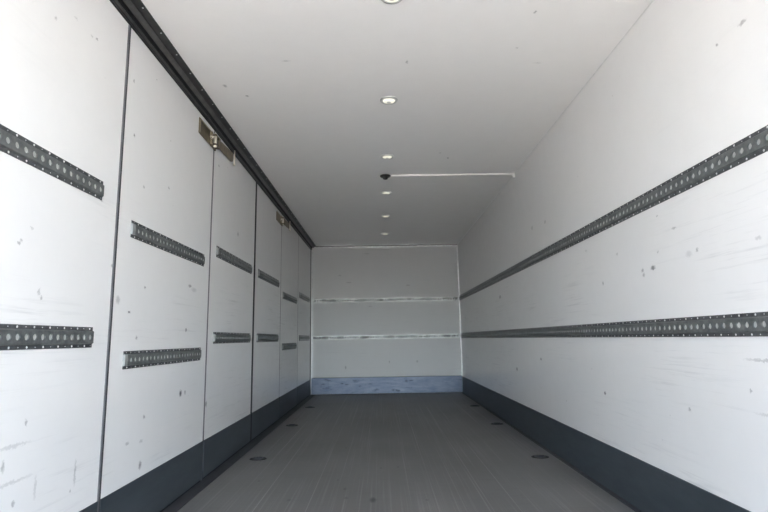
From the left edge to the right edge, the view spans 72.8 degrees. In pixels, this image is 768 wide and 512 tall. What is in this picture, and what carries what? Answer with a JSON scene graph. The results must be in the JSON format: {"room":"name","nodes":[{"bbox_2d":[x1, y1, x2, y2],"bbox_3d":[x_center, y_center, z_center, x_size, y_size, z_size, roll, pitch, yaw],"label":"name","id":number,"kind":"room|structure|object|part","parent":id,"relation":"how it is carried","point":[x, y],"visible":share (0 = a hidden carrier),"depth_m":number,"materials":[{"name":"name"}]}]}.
{"room":"cargo space","nodes":[
{"label":"cargo space","id":0,"kind":"room"},
{"bbox_2d":[311,245,461,394],"bbox_3d":[0.002,1.022,8.575,2.500,2.414,0.060,-1,-9,0],"label":"wall","id":1,"kind":"structure","parent":0,"point":[371,272],"depth_m":8.56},
{"bbox_2d":[311,251,312,377],"bbox_3d":[-1.179,0.942,8.548,0.017,2.079,0.008,-1,-9,0],"label":"trim","id":2,"kind":"structure","parent":1,"relation":"attached to","point":[312,251],"depth_m":8.53,"materials":[{"name":"metal"}]},
{"bbox_2d":[313,297,457,302],"bbox_3d":[0.026,0.721,8.588,2.385,0.068,0.009,-1,-9,0],"label":"rail","id":3,"kind":"object","parent":1,"relation":"attached to","point":[399,299],"visible":1,"depth_m":8.59,"materials":[{"name":"metal"}]},
{"bbox_2d":[313,334,458,339],"bbox_3d":[0.035,1.319,8.493,2.385,0.068,0.009,-1,-9,0],"label":"rail","id":4,"kind":"object","parent":1,"relation":"attached to","point":[403,336],"visible":1,"depth_m":8.49,"materials":[{"name":"metal"}]},
{"bbox_2d":[316,244,456,247],"bbox_3d":[0.034,-0.157,8.726,2.340,0.020,0.010,-1,-9,0],"label":"trim","id":5,"kind":"structure","parent":1,"relation":"attached to","point":[422,245],"depth_m":8.72,"materials":[{"name":"metal"}]},
{"bbox_2d":[311,376,462,393],"bbox_3d":[0.047,2.078,8.374,2.432,0.252,0.006,-1,-9,0],"label":"baseboard","id":6,"kind":"structure","parent":1,"relation":"attached to","point":[368,385],"depth_m":8.37,"materials":[{"name":"metal"}]},
{"bbox_2d":[315,392,460,394],"bbox_3d":[0.067,2.204,8.344,2.336,0.005,0.014,-1,-9,0],"label":"trim","id":7,"kind":"structure","parent":1,"relation":"attached to","point":[436,392],"depth_m":8.34,"materials":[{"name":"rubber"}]},
{"bbox_2d":[333,375,461,377],"bbox_3d":[0.049,1.949,8.394,2.404,0.008,0.007,-1,-9,0],"label":"trim","id":8,"kind":"structure","parent":1,"relation":"attached to","point":[456,375],"depth_m":8.39,"materials":[{"name":"metal"}]},
{"bbox_2d":[457,246,461,373],"bbox_3d":[1.242,0.884,8.567,0.014,2.124,0.008,-1,-9,0],"label":"trim","id":9,"kind":"structure","parent":1,"relation":"attached to","point":[457,246],"depth_m":8.56,"materials":[{"name":"metal"}]},
{"bbox_2d":[141,0,651,245],"bbox_3d":[0.006,-0.974,3.880,2.590,0.060,9.959,-1,-9,0],"label":"ceiling","id":10,"kind":"structure","parent":0,"point":[477,85],"depth_m":3.24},
{"bbox_2d":[110,0,315,249],"bbox_3d":[-1.179,-0.898,3.832,0.133,0.069,9.897,-1,-9,0],"label":"door track","id":11,"kind":"object","parent":10,"relation":"attached to","point":[135,13],"visible":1,"depth_m":3.17,"materials":[{"name":"black metal"}]},
{"bbox_2d":[380,174,390,179],"bbox_3d":[0.013,-0.749,4.979,0.104,0.041,0.104,-1,-9,0],"label":"sensor","id":12,"kind":"object","parent":10,"relation":"attached to","point":[384,176],"visible":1,"depth_m":4.96,"materials":[{"name":"black plastic"}]},
{"bbox_2d":[381,191,391,194],"bbox_3d":[0.024,-0.669,5.557,0.116,0.019,0.116,-1,-9,0],"label":"recessed light","id":13,"kind":"object","parent":10,"relation":"in","point":[382,192],"visible":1,"depth_m":5.53,"materials":[{"name":"white plastic"}]},
{"bbox_2d":[380,154,393,158],"bbox_3d":[0.028,-0.843,4.457,0.116,0.019,0.116,-1,-9,0],"label":"recessed light","id":14,"kind":"object","parent":10,"relation":"in","point":[385,156],"visible":1,"depth_m":4.43,"materials":[{"name":"white plastic"}]},
{"bbox_2d":[380,96,397,104],"bbox_3d":[0.032,-1.010,3.401,0.116,0.019,0.116,-1,-9,0],"label":"recessed light","id":15,"kind":"object","parent":10,"relation":"in","point":[387,100],"visible":1,"depth_m":3.38,"materials":[{"name":"white plastic"}]},
{"bbox_2d":[381,0,401,3],"bbox_3d":[0.036,-1.175,2.363,0.116,0.019,0.116,-1,-9,0],"label":"recessed light","id":16,"kind":"object","parent":10,"relation":"in","point":[384,1],"visible":1,"depth_m":2.39,"materials":[{"name":"white plastic"}]},
{"bbox_2d":[391,173,514,177],"bbox_3d":[0.656,-0.761,4.973,1.182,0.040,0.026,-1,-9,0],"label":"cable cover","id":17,"kind":"object","parent":10,"relation":"attached to","point":[511,174],"visible":1,"depth_m":4.96,"materials":[{"name":"white plastic"}]},
{"bbox_2d":[177,393,634,511],"bbox_3d":[0.066,1.499,3.488,2.550,0.120,9.959,-1,-9,0],"label":"floor","id":18,"kind":"structure","parent":0,"point":[403,452],"depth_m":3.57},
{"bbox_2d":[249,457,266,460],"bbox_3d":[-0.942,1.513,3.894,0.128,0.010,0.102,-1,-9,0],"label":"ring","id":19,"kind":"object","parent":18,"relation":"on","point":[253,458],"visible":1,"depth_m":3.88,"materials":[{"name":"black metal"}]},
{"bbox_2d":[531,455,548,458],"bbox_3d":[1.143,1.467,3.814,0.128,0.010,0.102,-1,-9,0],"label":"ring","id":20,"kind":"object","parent":18,"relation":"on","point":[533,456],"visible":1,"depth_m":3.79,"materials":[{"name":"black metal"}]},
{"bbox_2d":[457,0,767,511],"bbox_3d":[1.296,0.229,3.694,0.050,2.414,9.959,-1,-9,0],"label":"wall","id":21,"kind":"structure","parent":0,"point":[688,81],"depth_m":2.48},
{"bbox_2d":[457,0,653,244],"bbox_3d":[1.250,-0.966,3.847,0.005,0.005,9.887,-1,-9,0],"label":"trim","id":22,"kind":"structure","parent":21,"relation":"attached to","point":[652,0],"depth_m":3.23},
{"bbox_2d":[461,376,750,511],"bbox_3d":[1.285,1.291,3.495,0.006,0.254,9.899,-1,-9,0],"label":"baseboard","id":23,"kind":"structure","parent":21,"relation":"attached to","point":[649,488],"depth_m":2.98,"materials":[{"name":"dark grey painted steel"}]},
{"bbox_2d":[459,125,767,299],"bbox_3d":[1.262,-0.077,3.707,0.009,0.084,9.889,-1,-9,0],"label":"rail","id":24,"kind":"object","parent":21,"relation":"attached to","point":[755,144],"visible":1,"depth_m":2.38,"materials":[{"name":"metal"}]},
{"bbox_2d":[460,312,767,337],"bbox_3d":[1.271,0.524,3.612,0.009,0.082,9.889,-1,-9,0],"label":"rail","id":25,"kind":"object","parent":21,"relation":"attached to","point":[755,324],"visible":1,"depth_m":2.38,"materials":[{"name":"metal"}]},
{"bbox_3d":[-1.249,0.266,3.678,0.040,2.414,9.959,-1,-9,0],"label":"wall","id":26,"kind":"structure","parent":0,"visible":0},
{"bbox_2d":[0,0,130,511],"bbox_3d":[-1.188,-0.019,1.651,0.056,2.343,1.250,-1,-9,0],"label":"door","id":27,"kind":"structure","parent":26,"relation":"in","point":[64,64],"depth_m":1.86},
{"bbox_3d":[-1.162,0.247,1.585,0.009,0.080,1.000,-1,-9,0],"label":"load rail","id":28,"kind":"part","parent":27,"relation":"part of","materials":[{"name":"metal"}]},
{"bbox_3d":[-1.171,-0.350,1.680,0.009,0.080,1.000,-1,-9,0],"label":"load rail","id":29,"kind":"part","parent":27,"relation":"part of","materials":[{"name":"metal"}]},
{"bbox_3d":[-1.152,1.008,1.477,0.004,0.231,1.228,-1,-9,0],"label":"kick plate","id":30,"kind":"part","parent":27,"relation":"part of","materials":[{"name":"metal"}]},
{"bbox_2d":[100,28,214,511],"bbox_3d":[-1.193,0.176,2.885,0.056,2.343,1.250,-1,-9,0],"label":"door","id":31,"kind":"structure","parent":26,"relation":"in","point":[154,437],"depth_m":2.71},
{"bbox_3d":[-1.157,1.203,2.713,0.004,0.231,1.230,-1,-9,0],"label":"kick plate","id":32,"kind":"part","parent":31,"relation":"part of","materials":[{"name":"metal"}]},
{"bbox_3d":[-1.165,0.544,2.820,0.009,0.080,1.000,-1,-9,0],"label":"load rail","id":33,"kind":"part","parent":31,"relation":"part of","materials":[{"name":"metal"}]},
{"bbox_3d":[-1.175,-0.049,2.914,0.009,0.080,1.000,-1,-9,0],"label":"load rail","id":34,"kind":"part","parent":31,"relation":"part of","materials":[{"name":"metal"}]},
{"bbox_2d":[202,132,256,479],"bbox_3d":[-1.197,0.371,4.120,0.056,2.343,1.250,-1,-9,0],"label":"door","id":35,"kind":"structure","parent":26,"relation":"in","point":[230,342],"depth_m":3.99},
{"bbox_2d":[199,117,235,165],"bbox_3d":[-1.175,-0.811,3.731,0.040,0.157,0.756,-1,-9,0],"label":"latch","id":36,"kind":"object","parent":35,"relation":"attached to","point":[213,140],"depth_m":3.59,"materials":[{"name":"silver metal"}]},
{"bbox_3d":[-1.191,-0.828,3.465,0.006,0.103,0.225,-1,-9,0],"label":"plate","id":37,"kind":"part","parent":36,"relation":"part of","materials":[{"name":"yellow metal"}]},
{"bbox_3d":[-1.186,-0.784,3.881,0.007,0.110,0.410,-1,-9,0],"label":"lever plate","id":38,"kind":"part","parent":36,"relation":"part of","materials":[{"name":"yellow metal"}]},
{"bbox_3d":[-1.162,1.397,3.938,0.004,0.231,1.210,-1,-9,0],"label":"kick plate","id":39,"kind":"part","parent":35,"relation":"part of","materials":[{"name":"metal"}]},
{"bbox_3d":[-1.171,0.640,4.071,0.009,0.080,1.000,-1,-9,0],"label":"load rail","id":40,"kind":"part","parent":35,"relation":"part of","materials":[{"name":"metal"}]},
{"bbox_3d":[-1.181,0.044,4.165,0.009,0.080,1.000,-1,-9,0],"label":"load rail","id":41,"kind":"part","parent":35,"relation":"part of","materials":[{"name":"metal"}]},
{"bbox_2d":[162,394,314,511],"bbox_3d":[-1.120,1.450,3.461,0.076,0.005,9.899,-1,-9,0],"label":"trim","id":42,"kind":"structure","parent":26,"relation":"attached to","point":[184,499],"depth_m":3.63,"materials":[{"name":"rubber"}]},
{"bbox_2d":[251,184,281,440],"bbox_3d":[-1.202,0.567,5.355,0.056,2.343,1.250,-1,-9,0],"label":"door","id":43,"kind":"structure","parent":26,"relation":"in","point":[267,308],"depth_m":5.25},
{"bbox_3d":[-1.167,1.595,5.184,0.004,0.231,1.234,-1,-9,0],"label":"kick plate","id":44,"kind":"part","parent":43,"relation":"part of","materials":[{"name":"metal"}]},
{"bbox_3d":[-1.176,0.836,5.305,0.009,0.080,1.000,-1,-9,0],"label":"load rail","id":45,"kind":"part","parent":43,"relation":"part of","materials":[{"name":"metal"}]},
{"bbox_3d":[-1.186,0.239,5.400,0.009,0.080,1.000,-1,-9,0],"label":"load rail","id":46,"kind":"part","parent":43,"relation":"part of","materials":[{"name":"metal"}]},
{"bbox_2d":[279,215,298,418],"bbox_3d":[-1.207,0.762,6.589,0.056,2.343,1.250,-1,-9,0],"label":"door","id":47,"kind":"structure","parent":26,"relation":"in","point":[290,239],"depth_m":6.50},
{"bbox_2d":[276,211,290,230],"bbox_3d":[-1.185,-0.420,6.201,0.040,0.157,0.756,-1,-9,0],"label":"latch","id":48,"kind":"object","parent":47,"relation":"attached to","point":[279,218],"depth_m":6.05,"materials":[{"name":"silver metal"}]},
{"bbox_3d":[-1.200,-0.437,5.934,0.006,0.103,0.225,-1,-9,0],"label":"plate","id":49,"kind":"part","parent":48,"relation":"part of","materials":[{"name":"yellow metal"}]},
{"bbox_3d":[-1.171,1.790,6.419,0.004,0.231,1.234,-1,-9,0],"label":"kick plate","id":50,"kind":"part","parent":47,"relation":"part of","materials":[{"name":"metal"}]},
{"bbox_3d":[-1.179,1.131,6.524,0.009,0.080,1.000,-1,-9,0],"label":"load rail","id":51,"kind":"part","parent":47,"relation":"part of","materials":[{"name":"metal"}]},
{"bbox_3d":[-1.189,0.537,6.618,0.009,0.080,1.000,-1,-9,0],"label":"load rail","id":52,"kind":"part","parent":47,"relation":"part of","materials":[{"name":"metal"}]},
{"bbox_2d":[297,236,310,404],"bbox_3d":[-1.212,0.958,7.824,0.056,2.343,1.250,-1,-9,0],"label":"door","id":53,"kind":"structure","parent":26,"relation":"in","point":[304,260],"depth_m":7.74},
{"bbox_3d":[-1.176,1.986,7.655,0.004,0.231,1.238,-1,-9,0],"label":"kick plate","id":54,"kind":"part","parent":53,"relation":"part of","materials":[{"name":"metal"}]},
{"bbox_3d":[-1.195,0.630,7.869,0.009,0.080,1.000,-1,-9,0],"label":"load rail","id":55,"kind":"part","parent":53,"relation":"part of","materials":[{"name":"metal"}]},
{"bbox_3d":[-1.186,1.227,7.774,0.009,0.080,1.000,-1,-9,0],"label":"load rail","id":56,"kind":"part","parent":53,"relation":"part of","materials":[{"name":"metal"}]},
{"bbox_2d":[310,251,311,394],"bbox_3d":[-1.221,1.059,8.489,0.052,2.339,0.088,-1,-9,0],"label":"trim","id":57,"kind":"structure","parent":26,"relation":"attached to","point":[311,251],"depth_m":8.44,"materials":[{"name":"metal"}]}
]}

